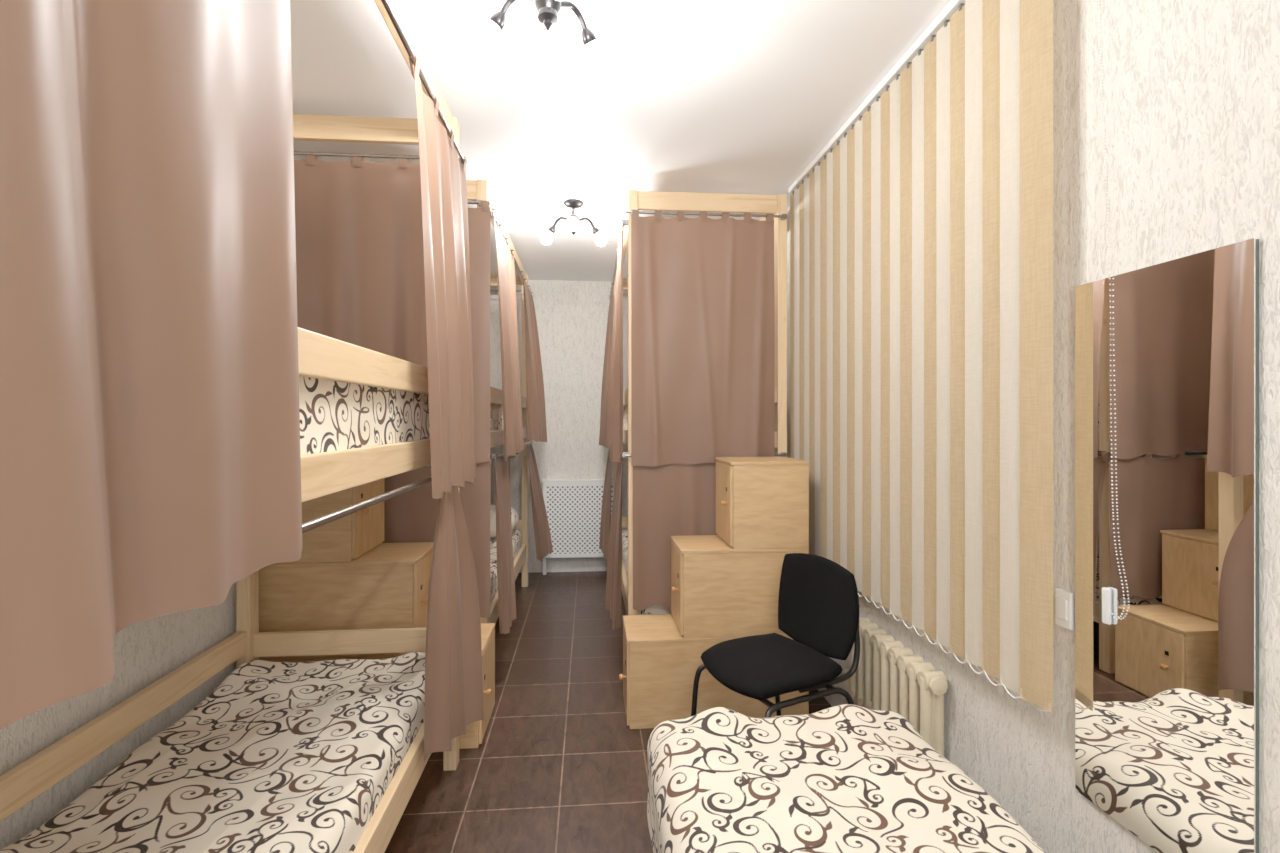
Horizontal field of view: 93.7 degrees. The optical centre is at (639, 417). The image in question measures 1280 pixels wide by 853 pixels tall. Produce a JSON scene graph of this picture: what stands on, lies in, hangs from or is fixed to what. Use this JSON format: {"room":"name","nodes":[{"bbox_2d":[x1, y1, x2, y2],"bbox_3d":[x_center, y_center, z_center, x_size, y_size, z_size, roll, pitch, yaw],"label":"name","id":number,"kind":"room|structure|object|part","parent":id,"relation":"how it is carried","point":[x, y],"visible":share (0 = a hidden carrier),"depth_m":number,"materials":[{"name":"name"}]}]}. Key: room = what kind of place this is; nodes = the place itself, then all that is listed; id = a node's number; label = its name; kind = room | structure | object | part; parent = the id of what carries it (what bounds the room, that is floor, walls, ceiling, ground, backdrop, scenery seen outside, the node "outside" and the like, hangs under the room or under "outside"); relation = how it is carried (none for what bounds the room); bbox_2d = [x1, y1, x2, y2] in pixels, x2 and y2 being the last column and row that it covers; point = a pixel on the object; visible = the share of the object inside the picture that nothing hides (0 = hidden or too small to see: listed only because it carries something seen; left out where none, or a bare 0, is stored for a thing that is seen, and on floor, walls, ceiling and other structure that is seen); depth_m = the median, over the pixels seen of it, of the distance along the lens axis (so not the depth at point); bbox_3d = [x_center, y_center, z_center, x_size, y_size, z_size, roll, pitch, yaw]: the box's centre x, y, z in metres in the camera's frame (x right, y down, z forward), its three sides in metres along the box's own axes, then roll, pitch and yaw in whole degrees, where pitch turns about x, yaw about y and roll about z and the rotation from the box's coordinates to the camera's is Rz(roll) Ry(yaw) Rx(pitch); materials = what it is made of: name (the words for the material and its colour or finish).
{"room":"dormitory","nodes":[
{"label":"dormitory","id":0,"kind":"room"},
{"bbox_2d":[0,155,299,849],"bbox_3d":[-1.609,0.075,1.973,0.100,2.650,6.800,0,0,-5],"label":"wall","id":1,"kind":"structure","parent":0,"point":[145,652],"depth_m":1.79,"materials":[{"name":"white paper"}]},
{"bbox_2d":[490,280,627,572],"bbox_3d":[-0.571,0.075,5.522,2.760,2.650,0.100,0,0,-5],"label":"wall","id":2,"kind":"structure","parent":0,"point":[572,316],"depth_m":5.46,"materials":[{"name":"paint"}]},
{"bbox_2d":[384,571,831,852],"bbox_3d":[-0.288,1.450,2.133,2.760,0.100,6.900,0,0,-5],"label":"floor","id":3,"kind":"structure","parent":0,"point":[558,766],"depth_m":2.49,"materials":[{"name":"tile"}]},
{"bbox_2d":[0,0,465,852],"bbox_3d":[-1.045,0.102,1.358,0.863,2.595,2.184,0,0,-5],"label":"bunk bed","id":4,"kind":"object","parent":3,"relation":"on","point":[320,356],"visible":0.19,"depth_m":1.76,"materials":[{"name":"brown wood"}]},
{"bbox_3d":[-1.450,0.865,1.324,0.028,0.090,1.990,0,0,-5],"label":"rail","id":5,"kind":"part","parent":4,"relation":"part of","materials":[{"name":"brown wood"}]},
{"bbox_2d":[0,0,302,728],"bbox_3d":[-0.513,-0.410,0.655,0.143,1.261,0.670,0,0,-5],"label":"curtain","id":6,"kind":"object","parent":4,"relation":"hanging from","point":[150,459],"visible":1,"depth_m":0.63,"materials":[{"name":"fabric"}]},
{"bbox_2d":[0,652,424,852],"bbox_3d":[-1.057,1.013,1.356,0.775,0.202,2.042,0,0,-5],"label":"mattress","id":7,"kind":"object","parent":4,"relation":"on","point":[280,757],"visible":0.88,"depth_m":1.62,"materials":[{"name":"fabric"}]},
{"bbox_3d":[-1.535,0.102,2.348,0.050,2.595,0.065,0,0,-5],"label":"post","id":8,"kind":"part","parent":4,"relation":"part of","materials":[{"name":"brown wood"}]},
{"bbox_3d":[-1.147,0.890,2.385,0.730,0.090,0.028,0,0,-5],"label":"rail","id":9,"kind":"part","parent":4,"relation":"part of","materials":[{"name":"brown wood"}]},
{"bbox_3d":[-1.147,-1.147,2.385,0.730,0.095,0.028,0,0,-5],"label":"rail","id":10,"kind":"part","parent":4,"relation":"part of","materials":[{"name":"brown wood"}]},
{"bbox_2d":[294,151,427,469],"bbox_3d":[-1.153,-0.430,2.462,0.770,1.299,0.052,0,0,-5],"label":"curtain","id":11,"kind":"object","parent":4,"relation":"hanging from","point":[360,275],"visible":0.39,"depth_m":2.46,"materials":[{"name":"fabric"}]},
{"bbox_3d":[-0.673,-0.126,1.389,0.028,0.088,1.990,0,0,-5],"label":"guard rail","id":12,"kind":"part","parent":4,"relation":"part of","materials":[{"name":"brown wood"}]},
{"bbox_2d":[299,376,429,454],"bbox_3d":[-1.058,-0.004,1.356,0.760,0.262,2.038,0,0,-5],"label":"mattress","id":13,"kind":"object","parent":4,"relation":"on","point":[334,415],"visible":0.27,"depth_m":1.47,"materials":[{"name":"fabric"}]},
{"bbox_3d":[-0.673,0.117,1.389,0.028,0.087,1.990,0,0,-5],"label":"rail","id":14,"kind":"part","parent":4,"relation":"part of","materials":[{"name":"brown wood"}]},
{"bbox_3d":[-0.623,0.195,1.393,0.016,0.016,2.100,0,0,-5],"label":"curtain rod","id":15,"kind":"part","parent":4,"relation":"part of","materials":[{"name":"metal"}]},
{"bbox_3d":[-1.137,-1.068,2.439,0.840,0.014,0.014,0,0,-5],"label":"curtain rod","id":16,"kind":"part","parent":4,"relation":"part of","materials":[{"name":"metal"}]},
{"bbox_3d":[-0.673,1.095,1.389,0.028,0.110,1.990,0,0,-5],"label":"rail","id":17,"kind":"part","parent":4,"relation":"part of","materials":[{"name":"brown wood"}]},
{"bbox_3d":[-0.673,-1.147,1.389,0.028,0.095,1.990,0,0,-5],"label":"rail","id":18,"kind":"part","parent":4,"relation":"part of","materials":[{"name":"brown wood"}]},
{"bbox_3d":[-0.623,-1.030,1.393,0.016,0.016,2.100,0,0,-5],"label":"curtain rod","id":19,"kind":"part","parent":4,"relation":"part of","materials":[{"name":"metal"}]},
{"bbox_2d":[409,54,475,498],"bbox_3d":[-0.656,-0.392,2.078,0.071,1.299,0.730,0,0,-5],"label":"curtain","id":20,"kind":"object","parent":4,"relation":"hanging from","point":[443,177],"visible":1,"depth_m":2.03,"materials":[{"name":"fabric"}]},
{"bbox_3d":[-0.758,0.102,2.413,0.050,2.595,0.065,0,0,-5],"label":"post","id":21,"kind":"part","parent":4,"relation":"part of","materials":[{"name":"brown wood"}]},
{"bbox_2d":[424,485,483,761],"bbox_3d":[-0.665,0.686,2.120,0.095,1.004,0.498,0,0,3],"label":"curtain","id":22,"kind":"object","parent":4,"relation":"hanging from","point":[453,648],"visible":0.94,"depth_m":2.10,"materials":[{"name":"fabric"}]},
{"bbox_2d":[259,478,494,748],"bbox_3d":[-1.121,0.799,2.698,0.929,1.199,0.386,0,0,-5],"label":"steps","id":23,"kind":"structure","parent":3,"relation":"on","point":[345,577],"depth_m":2.50,"materials":[{"name":"brown wood"}]},
{"bbox_3d":[-1.183,0.400,2.586,0.031,0.027,0.027,0,0,-5],"label":"knob","id":24,"kind":"part","parent":23,"relation":"part of","materials":[{"name":"brown wood"}]},
{"bbox_3d":[-1.214,0.404,2.691,0.012,0.368,0.361,0,0,-5],"label":"door","id":25,"kind":"part","parent":23,"relation":"part of","materials":[{"name":"brown wood"}]},
{"bbox_3d":[-0.965,0.804,2.712,0.012,0.368,0.361,0,0,-5],"label":"door","id":26,"kind":"part","parent":23,"relation":"part of","materials":[{"name":"brown wood"}]},
{"bbox_3d":[-0.934,0.800,2.606,0.031,0.027,0.027,0,0,-5],"label":"knob","id":27,"kind":"part","parent":23,"relation":"part of","materials":[{"name":"brown wood"}]},
{"bbox_3d":[-0.696,1.204,2.734,0.012,0.368,0.361,0,0,-5],"label":"door","id":28,"kind":"part","parent":23,"relation":"part of","materials":[{"name":"brown wood"}]},
{"bbox_3d":[-0.665,1.200,2.629,0.031,0.027,0.027,0,0,-5],"label":"knob","id":29,"kind":"part","parent":23,"relation":"part of","materials":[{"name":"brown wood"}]},
{"bbox_2d":[466,179,531,623],"bbox_3d":[-1.256,0.102,3.989,0.878,2.595,2.104,0,0,-5],"label":"bunk bed","id":30,"kind":"object","parent":3,"relation":"on","point":[478,191],"visible":0.22,"depth_m":4.55,"materials":[{"name":"brown wood"}]},
{"bbox_2d":[383,461,490,617],"bbox_3d":[-1.160,0.587,2.949,0.837,0.806,0.023,0,0,-5],"label":"curtain","id":31,"kind":"object","parent":30,"relation":"hanging from","point":[410,516],"visible":0.2,"depth_m":2.96,"materials":[{"name":"fabric"}]},
{"bbox_3d":[-1.191,-1.147,2.999,0.745,0.095,0.028,0,0,-5],"label":"rail","id":32,"kind":"part","parent":30,"relation":"part of","materials":[{"name":"brown wood"}]},
{"bbox_3d":[-1.171,-1.068,2.948,0.855,0.014,0.014,0,0,-5],"label":"curtain rod","id":33,"kind":"part","parent":30,"relation":"part of","materials":[{"name":"metal"}]},
{"bbox_2d":[468,201,489,462],"bbox_3d":[-1.159,-0.428,2.938,0.837,1.304,0.045,0,0,-5],"label":"curtain","id":34,"kind":"object","parent":30,"relation":"hanging from","point":[478,218],"visible":0.12,"depth_m":2.97,"materials":[{"name":"fabric"}]},
{"bbox_3d":[-0.795,0.102,3.037,0.050,2.595,0.065,0,0,-5],"label":"post","id":35,"kind":"part","parent":30,"relation":"part of","materials":[{"name":"brown wood"}]},
{"bbox_2d":[491,451,515,633],"bbox_3d":[-0.729,0.661,3.291,0.075,0.955,0.640,0,0,-5],"label":"curtain","id":36,"kind":"object","parent":30,"relation":"hanging from","point":[506,597],"visible":0.98,"depth_m":3.13,"materials":[{"name":"fabric"}]},
{"bbox_2d":[490,528,521,604],"bbox_3d":[-1.272,1.005,3.987,0.774,0.218,1.958,0,0,-5],"label":"mattress","id":37,"kind":"object","parent":30,"relation":"on","point":[516,533],"visible":0.06,"depth_m":4.11,"materials":[{"name":"fabric"}]},
{"bbox_2d":[490,505,517,537],"bbox_3d":[-1.249,0.795,4.632,0.601,0.220,0.422,0,0,-5],"label":"pillow","id":38,"kind":"object","parent":37,"relation":"on","point":[514,516],"visible":0.19,"depth_m":4.50,"materials":[{"name":"fabric"}]},
{"bbox_3d":[-1.355,-1.147,4.977,0.745,0.095,0.028,0,0,-5],"label":"rail","id":39,"kind":"part","parent":30,"relation":"part of","materials":[{"name":"brown wood"}]},
{"bbox_2d":[490,403,522,430],"bbox_3d":[-1.271,-0.005,3.986,0.777,0.264,1.958,0,0,-5],"label":"mattress","id":40,"kind":"object","parent":30,"relation":"on","point":[496,410],"visible":0.05,"depth_m":3.60,"materials":[{"name":"fabric"}]},
{"bbox_2d":[491,208,523,460],"bbox_3d":[-0.723,-0.411,3.362,0.098,1.261,0.780,0,0,-5],"label":"curtain","id":41,"kind":"object","parent":30,"relation":"hanging from","point":[513,439],"visible":1,"depth_m":3.18,"materials":[{"name":"fabric"}]},
{"bbox_3d":[-0.877,-1.147,4.021,0.028,0.095,1.910,0,0,-5],"label":"rail","id":42,"kind":"part","parent":30,"relation":"part of","materials":[{"name":"brown wood"}]},
{"bbox_3d":[-0.877,1.095,4.021,0.028,0.110,1.910,0,0,-5],"label":"rail","id":43,"kind":"part","parent":30,"relation":"part of","materials":[{"name":"brown wood"}]},
{"bbox_3d":[-0.877,0.117,4.021,0.028,0.087,1.910,0,0,-5],"label":"rail","id":44,"kind":"part","parent":30,"relation":"part of","materials":[{"name":"brown wood"}]},
{"bbox_3d":[-0.877,-0.126,4.021,0.028,0.088,1.910,0,0,-5],"label":"guard rail","id":45,"kind":"part","parent":30,"relation":"part of","materials":[{"name":"brown wood"}]},
{"bbox_3d":[-0.827,0.195,4.025,0.016,0.016,2.020,0,0,-5],"label":"curtain rod","id":46,"kind":"part","parent":30,"relation":"part of","materials":[{"name":"metal"}]},
{"bbox_3d":[-0.827,-1.030,4.025,0.016,0.016,2.020,0,0,-5],"label":"curtain rod","id":47,"kind":"part","parent":30,"relation":"part of","materials":[{"name":"metal"}]},
{"bbox_3d":[-1.355,0.890,4.977,0.745,0.090,0.028,0,0,-5],"label":"rail","id":48,"kind":"part","parent":30,"relation":"part of","materials":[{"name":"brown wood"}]},
{"bbox_3d":[-0.959,0.102,5.005,0.050,2.595,0.065,0,0,-5],"label":"post","id":49,"kind":"part","parent":30,"relation":"part of","materials":[{"name":"brown wood"}]},
{"bbox_2d":[521,271,546,441],"bbox_3d":[-0.805,-0.424,4.624,0.144,1.236,0.750,0,0,-5],"label":"curtain","id":50,"kind":"object","parent":30,"relation":"hanging from","point":[537,428],"visible":1,"depth_m":4.46,"materials":[{"name":"fabric"}]},
{"bbox_2d":[524,441,552,560],"bbox_3d":[-0.796,0.656,4.739,0.182,0.945,0.564,0,0,-5],"label":"curtain","id":51,"kind":"object","parent":30,"relation":"hanging from","point":[543,543],"visible":1,"depth_m":4.72,"materials":[{"name":"fabric"}]},
{"bbox_2d":[542,479,612,574],"bbox_3d":[-0.542,0.978,5.421,0.680,0.845,0.104,0,0,-5],"label":"radiator cover","id":52,"kind":"object","parent":3,"relation":"on","point":[573,506],"visible":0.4,"depth_m":5.38,"materials":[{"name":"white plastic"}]},
{"bbox_3d":[-0.856,1.325,5.397,0.030,0.150,0.080,0,0,-5],"label":"leg","id":53,"kind":"part","parent":52,"relation":"part of","materials":[{"name":"white plastic"}]},
{"bbox_3d":[-0.850,0.910,5.358,0.035,0.680,0.020,0,0,-5],"label":"frame","id":54,"kind":"part","parent":52,"relation":"part of","materials":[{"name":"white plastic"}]},
{"bbox_3d":[-0.539,1.232,5.384,0.590,0.035,0.020,0,0,-5],"label":"frame","id":55,"kind":"part","parent":52,"relation":"part of","materials":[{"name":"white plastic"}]},
{"bbox_3d":[-0.542,0.562,5.421,0.680,0.015,0.104,0,0,-5],"label":"panel","id":56,"kind":"part","parent":52,"relation":"part of","materials":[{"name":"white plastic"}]},
{"bbox_3d":[-0.539,0.910,5.382,0.620,0.640,0.006,0,0,-5],"label":"perforated panel","id":57,"kind":"part","parent":52,"relation":"part of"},
{"bbox_3d":[-0.539,0.588,5.384,0.590,0.035,0.020,0,0,-5],"label":"frame","id":58,"kind":"part","parent":52,"relation":"part of","materials":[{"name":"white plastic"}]},
{"bbox_2d":[610,190,786,615],"bbox_3d":[0.263,0.102,4.176,0.883,2.595,2.084,0,0,-5],"label":"bunk bed","id":59,"kind":"object","parent":3,"relation":"on","point":[760,206],"visible":0.33,"depth_m":3.20,"materials":[{"name":"brown wood"}]},
{"bbox_2d":[599,446,611,559],"bbox_3d":[-0.274,0.647,4.869,0.110,0.926,0.459,0,0,-5],"label":"curtain","id":60,"kind":"object","parent":59,"relation":"hanging from","point":[606,501],"visible":0.84,"depth_m":4.77,"materials":[{"name":"fabric"}]},
{"bbox_2d":[599,283,613,447],"bbox_3d":[-0.273,-0.406,4.844,0.112,1.272,0.506,0,0,-5],"label":"curtain","id":61,"kind":"object","parent":59,"relation":"hanging from","point":[604,435],"visible":0.96,"depth_m":4.67,"materials":[{"name":"fabric"}]},
{"bbox_2d":[605,457,624,630],"bbox_3d":[-0.144,0.659,3.380,0.099,0.951,0.450,0,0,-5],"label":"curtain","id":62,"kind":"object","parent":59,"relation":"hanging from","point":[614,560],"visible":0.97,"depth_m":3.31,"materials":[{"name":"fabric"}]},
{"bbox_3d":[-0.201,0.102,5.119,0.050,2.595,0.065,0,0,-5],"label":"post","id":63,"kind":"part","parent":59,"relation":"part of","materials":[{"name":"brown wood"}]},
{"bbox_2d":[609,219,625,462],"bbox_3d":[-0.133,-0.402,3.396,0.074,1.280,0.515,0,0,-5],"label":"curtain","id":64,"kind":"object","parent":59,"relation":"hanging from","point":[616,397],"visible":0.99,"depth_m":3.23,"materials":[{"name":"fabric"}]},
{"bbox_3d":[-0.169,-1.030,4.140,0.016,0.016,2.000,0,0,-5],"label":"curtain rod","id":65,"kind":"part","parent":59,"relation":"part of","materials":[{"name":"metal"}]},
{"bbox_3d":[-0.120,-1.147,4.144,0.028,0.095,1.890,0,0,-5],"label":"rail","id":66,"kind":"part","parent":59,"relation":"part of","materials":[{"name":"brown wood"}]},
{"bbox_3d":[-0.120,1.095,4.144,0.028,0.110,1.890,0,0,-5],"label":"rail","id":67,"kind":"part","parent":59,"relation":"part of","materials":[{"name":"brown wood"}]},
{"bbox_3d":[0.198,0.890,5.156,0.750,0.090,0.028,0,0,-5],"label":"rail","id":68,"kind":"part","parent":59,"relation":"part of","materials":[{"name":"brown wood"}]},
{"bbox_2d":[623,405,627,429],"bbox_3d":[0.278,-0.002,4.178,0.782,0.259,1.934,0,0,-5],"label":"mattress","id":69,"kind":"object","parent":59,"relation":"on","point":[625,408],"visible":0.02,"depth_m":4.14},
{"bbox_3d":[-0.120,0.117,4.144,0.028,0.087,1.890,0,0,-5],"label":"rail","id":70,"kind":"part","parent":59,"relation":"part of","materials":[{"name":"brown wood"}]},
{"bbox_3d":[-0.120,-0.126,4.144,0.028,0.088,1.890,0,0,-5],"label":"guard rail","id":71,"kind":"part","parent":59,"relation":"part of","materials":[{"name":"brown wood"}]},
{"bbox_3d":[0.198,-1.147,5.156,0.750,0.095,0.028,0,0,-5],"label":"rail","id":72,"kind":"part","parent":59,"relation":"part of","materials":[{"name":"brown wood"}]},
{"bbox_3d":[-0.038,0.102,3.170,0.050,2.595,0.065,0,0,-5],"label":"post","id":73,"kind":"part","parent":59,"relation":"part of","materials":[{"name":"brown wood"}]},
{"bbox_2d":[622,530,670,613],"bbox_3d":[0.280,1.018,4.177,0.785,0.192,1.933,0,0,-5],"label":"mattress","id":74,"kind":"object","parent":59,"relation":"on","point":[656,609],"visible":0.04,"depth_m":3.93,"materials":[{"name":"fabric"}]},
{"bbox_3d":[0.361,1.095,3.199,0.750,0.110,0.028,0,0,-5],"label":"rail","id":75,"kind":"part","parent":59,"relation":"part of","materials":[{"name":"brown wood"}]},
{"bbox_2d":[633,462,716,609],"bbox_3d":[0.210,0.591,3.133,0.506,0.815,0.023,0,0,-5],"label":"curtain","id":76,"kind":"object","parent":59,"relation":"hanging from","point":[669,500],"visible":0.64,"depth_m":3.13,"materials":[{"name":"fabric"}]},
{"bbox_2d":[631,210,774,466],"bbox_3d":[0.333,-0.415,3.125,0.758,1.330,0.060,0,0,-5],"label":"curtain","id":77,"kind":"object","parent":59,"relation":"hanging from","point":[703,295],"visible":0.99,"depth_m":3.12,"materials":[{"name":"fabric"}]},
{"bbox_3d":[0.350,0.195,3.145,0.860,0.014,0.014,0,0,-5],"label":"curtain rod","id":78,"kind":"part","parent":59,"relation":"part of","materials":[{"name":"metal"}]},
{"bbox_3d":[0.350,-1.068,3.145,0.860,0.014,0.014,0,0,-5],"label":"curtain rod","id":79,"kind":"part","parent":59,"relation":"part of","materials":[{"name":"metal"}]},
{"bbox_3d":[0.361,-1.147,3.199,0.750,0.095,0.028,0,0,-5],"label":"rail","id":80,"kind":"part","parent":59,"relation":"part of","materials":[{"name":"brown wood"}]},
{"bbox_3d":[0.678,-1.147,4.211,0.028,0.095,1.890,0,0,-5],"label":"rail","id":81,"kind":"part","parent":59,"relation":"part of","materials":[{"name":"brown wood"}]},
{"bbox_3d":[0.361,-0.126,3.199,0.750,0.088,0.028,0,0,-5],"label":"rail","id":82,"kind":"part","parent":59,"relation":"part of","materials":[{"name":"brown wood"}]},
{"bbox_3d":[0.361,0.117,3.199,0.750,0.087,0.028,0,0,-5],"label":"rail","id":83,"kind":"part","parent":59,"relation":"part of","materials":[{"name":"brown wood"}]},
{"bbox_3d":[0.759,0.102,3.237,0.050,2.595,0.065,0,0,-5],"label":"post","id":84,"kind":"part","parent":59,"relation":"part of","materials":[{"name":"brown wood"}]},
{"bbox_2d":[619,457,808,728],"bbox_3d":[0.330,0.799,2.900,0.870,1.199,0.346,0,0,-5],"label":"steps","id":85,"kind":"structure","parent":3,"relation":"on","point":[725,585],"depth_m":2.74,"materials":[{"name":"brown wood"}]},
{"bbox_3d":[-0.081,1.200,2.778,0.031,0.027,0.027,0,0,-5],"label":"knob","id":86,"kind":"part","parent":85,"relation":"part of","materials":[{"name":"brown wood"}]},
{"bbox_3d":[-0.066,1.204,2.867,0.012,0.368,0.321,0,0,-5],"label":"door","id":87,"kind":"part","parent":85,"relation":"part of","materials":[{"name":"brown wood"}]},
{"bbox_3d":[0.177,0.804,2.887,0.012,0.368,0.321,0,0,-5],"label":"door","id":88,"kind":"part","parent":85,"relation":"part of","materials":[{"name":"brown wood"}]},
{"bbox_3d":[0.406,0.404,2.906,0.012,0.368,0.321,0,0,-5],"label":"door","id":89,"kind":"part","parent":85,"relation":"part of","materials":[{"name":"brown wood"}]},
{"bbox_2d":[691,553,859,717],"bbox_3d":[0.528,0.977,2.307,0.541,0.847,0.480,0,0,-27],"label":"office chair","id":90,"kind":"object","parent":3,"relation":"on","point":[819,606],"visible":0.88,"depth_m":2.28,"materials":[{"name":"black fabric"}]},
{"bbox_3d":[0.307,1.182,2.426,0.248,0.414,0.035,0,0,-21],"label":"leg","id":91,"kind":"part","parent":90,"relation":"part of","materials":[{"name":"black metal"}]},
{"bbox_3d":[0.492,0.940,2.289,0.440,0.081,0.450,0,0,-27],"label":"seat","id":92,"kind":"part","parent":90,"relation":"part of","materials":[{"name":"black fabric"}]},
{"bbox_3d":[0.521,1.182,2.536,0.238,0.414,0.033,0,0,-33],"label":"leg","id":93,"kind":"part","parent":90,"relation":"part of","materials":[{"name":"black metal"}]},
{"bbox_3d":[0.495,1.182,2.053,0.246,0.414,0.047,0,0,-27],"label":"leg","id":94,"kind":"part","parent":90,"relation":"part of","materials":[{"name":"black metal"}]},
{"bbox_3d":[0.709,0.738,2.398,0.096,0.370,0.440,0,0,-27],"label":"backrest","id":95,"kind":"part","parent":90,"relation":"part of","materials":[{"name":"black fabric"}]},
{"bbox_3d":[0.708,1.182,2.165,0.239,0.415,0.032,0,0,-20],"label":"leg","id":96,"kind":"part","parent":90,"relation":"part of","materials":[{"name":"black metal"}]},
{"bbox_2d":[843,617,947,757],"bbox_3d":[0.937,1.115,2.303,0.101,0.569,0.776,0,0,-3],"label":"radiator","id":97,"kind":"object","parent":3,"relation":"on","point":[888,676],"visible":0.57,"depth_m":2.14,"materials":[{"name":"beige metal"}]},
{"bbox_3d":[0.516,1.190,0.905,0.798,0.420,1.958,0,0,-5],"label":"bed","id":98,"kind":"object","parent":3,"relation":"on","visible":0,"materials":[{"name":"patterned cotton fabric"},{"name":"pine"}]},
{"bbox_2d":[647,704,1044,852],"bbox_3d":[0.517,1.029,0.908,0.862,0.291,2.037,0,0,-5],"label":"duvet","id":99,"kind":"object","parent":98,"relation":"on","point":[846,778],"visible":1,"depth_m":1.47,"materials":[{"name":"fabric"}]},
{"bbox_2d":[290,0,950,281],"bbox_3d":[-0.288,-1.300,2.133,2.760,0.100,6.900,0,0,-5],"label":"ceiling","id":100,"kind":"structure","parent":0,"point":[692,96],"depth_m":2.29,"materials":[{"name":"paint"}]},
{"bbox_2d":[473,0,609,72],"bbox_3d":[-0.269,-1.139,1.615,0.386,0.222,0.376,0,0,-5],"label":"ceiling light","id":101,"kind":"object","parent":100,"relation":"attached to","point":[485,36],"visible":1,"depth_m":1.67,"materials":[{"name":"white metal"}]},
{"bbox_3d":[-0.431,-1.070,1.688,0.074,0.082,0.069,0,0,-5],"label":"bulb","id":102,"kind":"part","parent":101,"relation":"part of","materials":[{"name":"white"}]},
{"bbox_2d":[489,11,505,30],"bbox_3d":[-0.398,-1.112,1.680,0.045,0.047,0.042,0,0,-5],"label":"socket","id":103,"kind":"object","parent":101,"relation":"attached to","point":[497,20],"depth_m":1.67,"materials":[{"name":"silver metal"}]},
{"bbox_3d":[-0.332,-1.147,1.663,0.132,0.066,0.017,0,0,13],"label":"arm","id":104,"kind":"part","parent":101,"relation":"part of","materials":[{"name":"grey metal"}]},
{"bbox_3d":[-0.196,-1.147,1.704,0.017,0.066,0.132,0,0,43],"label":"arm","id":105,"kind":"part","parent":101,"relation":"part of","materials":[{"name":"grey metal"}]},
{"bbox_2d":[582,27,595,45],"bbox_3d":[-0.149,-1.112,1.755,0.043,0.047,0.042,0,0,-5],"label":"socket","id":106,"kind":"object","parent":101,"relation":"attached to","point":[588,37],"depth_m":1.74,"materials":[{"name":"silver metal"}]},
{"bbox_3d":[-0.126,-1.070,1.780,0.072,0.082,0.071,0,0,-5],"label":"bulb","id":107,"kind":"part","parent":101,"relation":"part of","materials":[{"name":"white"}]},
{"bbox_2d":[541,199,606,245],"bbox_3d":[-0.382,-1.139,3.434,0.393,0.222,0.349,0,0,-5],"label":"ceiling light","id":108,"kind":"object","parent":100,"relation":"attached to","point":[573,221],"visible":1,"depth_m":3.51,"materials":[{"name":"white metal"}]},
{"bbox_3d":[-0.553,-1.070,3.560,0.073,0.082,0.070,0,0,-5],"label":"bulb","id":109,"kind":"part","parent":108,"relation":"part of","materials":[{"name":"white"}]},
{"bbox_2d":[548,226,554,233],"bbox_3d":[-0.521,-1.112,3.545,0.044,0.047,0.043,0,0,-5],"label":"socket","id":110,"kind":"object","parent":108,"relation":"attached to","point":[551,230],"depth_m":3.53,"materials":[{"name":"silver metal"}]},
{"bbox_3d":[-0.459,-1.147,3.515,0.131,0.066,0.017,0,0,25],"label":"arm","id":111,"kind":"part","parent":108,"relation":"part of","materials":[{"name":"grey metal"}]},
{"bbox_3d":[-0.370,-1.070,3.297,0.070,0.082,0.075,0,0,-5],"label":"bulb","id":112,"kind":"part","parent":108,"relation":"part of","materials":[{"name":"white"}]},
{"bbox_3d":[-0.318,-1.147,3.527,0.131,0.066,0.017,0,0,-35],"label":"arm","id":113,"kind":"part","parent":108,"relation":"part of","materials":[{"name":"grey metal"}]},
{"bbox_2d":[592,227,599,234],"bbox_3d":[-0.262,-1.112,3.567,0.044,0.047,0.043,0,0,-5],"label":"socket","id":114,"kind":"object","parent":108,"relation":"attached to","point":[596,231],"depth_m":3.55,"materials":[{"name":"silver metal"}]},
{"bbox_3d":[-0.234,-1.070,3.586,0.073,0.082,0.070,0,0,-5],"label":"bulb","id":115,"kind":"part","parent":108,"relation":"part of","materials":[{"name":"white"}]},
{"bbox_2d":[788,0,1124,712],"bbox_3d":[0.929,-0.264,2.282,0.081,1.971,1.994,0,0,-5],"label":"vertical blind","id":116,"kind":"object","parent":100,"relation":"hanging from","point":[921,232],"visible":0.85,"depth_m":1.86,"materials":[{"name":"fabric"}]},
{"bbox_3d":[0.910,-1.236,2.279,0.043,0.027,1.990,0,0,-5],"label":"head rail","id":117,"kind":"part","parent":116,"relation":"part of","materials":[{"name":"white plastic"}]},
{"bbox_3d":[0.893,0.710,2.390,0.004,0.024,1.757,0,0,-5],"label":"linking chain","id":118,"kind":"part","parent":116,"relation":"part of","materials":[{"name":"white plastic"}]},
{"bbox_3d":[0.916,0.710,2.322,0.004,0.024,1.757,0,0,-5],"label":"linking chain","id":119,"kind":"part","parent":116,"relation":"part of","materials":[{"name":"white plastic"}]},
{"bbox_3d":[1.030,-0.384,1.318,0.041,1.655,0.045,0,0,-5],"label":"bead chain","id":120,"kind":"part","parent":116,"relation":"part of","materials":[{"name":"white plastic"}]},
{"bbox_2d":[774,0,1279,852],"bbox_3d":[1.041,0.075,2.194,0.100,2.650,6.800,0,0,-5],"label":"wall","id":121,"kind":"structure","parent":0,"point":[1191,89],"depth_m":1.31,"materials":[{"name":"paint"}]},
{"bbox_2d":[1055,588,1073,629],"bbox_3d":[1.043,0.470,1.477,0.014,0.090,0.050,0,0,-5],"label":"light switch","id":122,"kind":"object","parent":121,"relation":"attached to","point":[1064,600],"visible":1,"depth_m":1.47,"materials":[{"name":"white plastic"}]},
{"bbox_2d":[1075,238,1258,852],"bbox_3d":[1.064,0.287,1.244,0.012,1.205,0.388,0,0,-5],"label":"wall mirror","id":123,"kind":"object","parent":121,"relation":"attached to","point":[1167,692],"visible":1,"depth_m":1.20,"materials":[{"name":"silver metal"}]}
]}

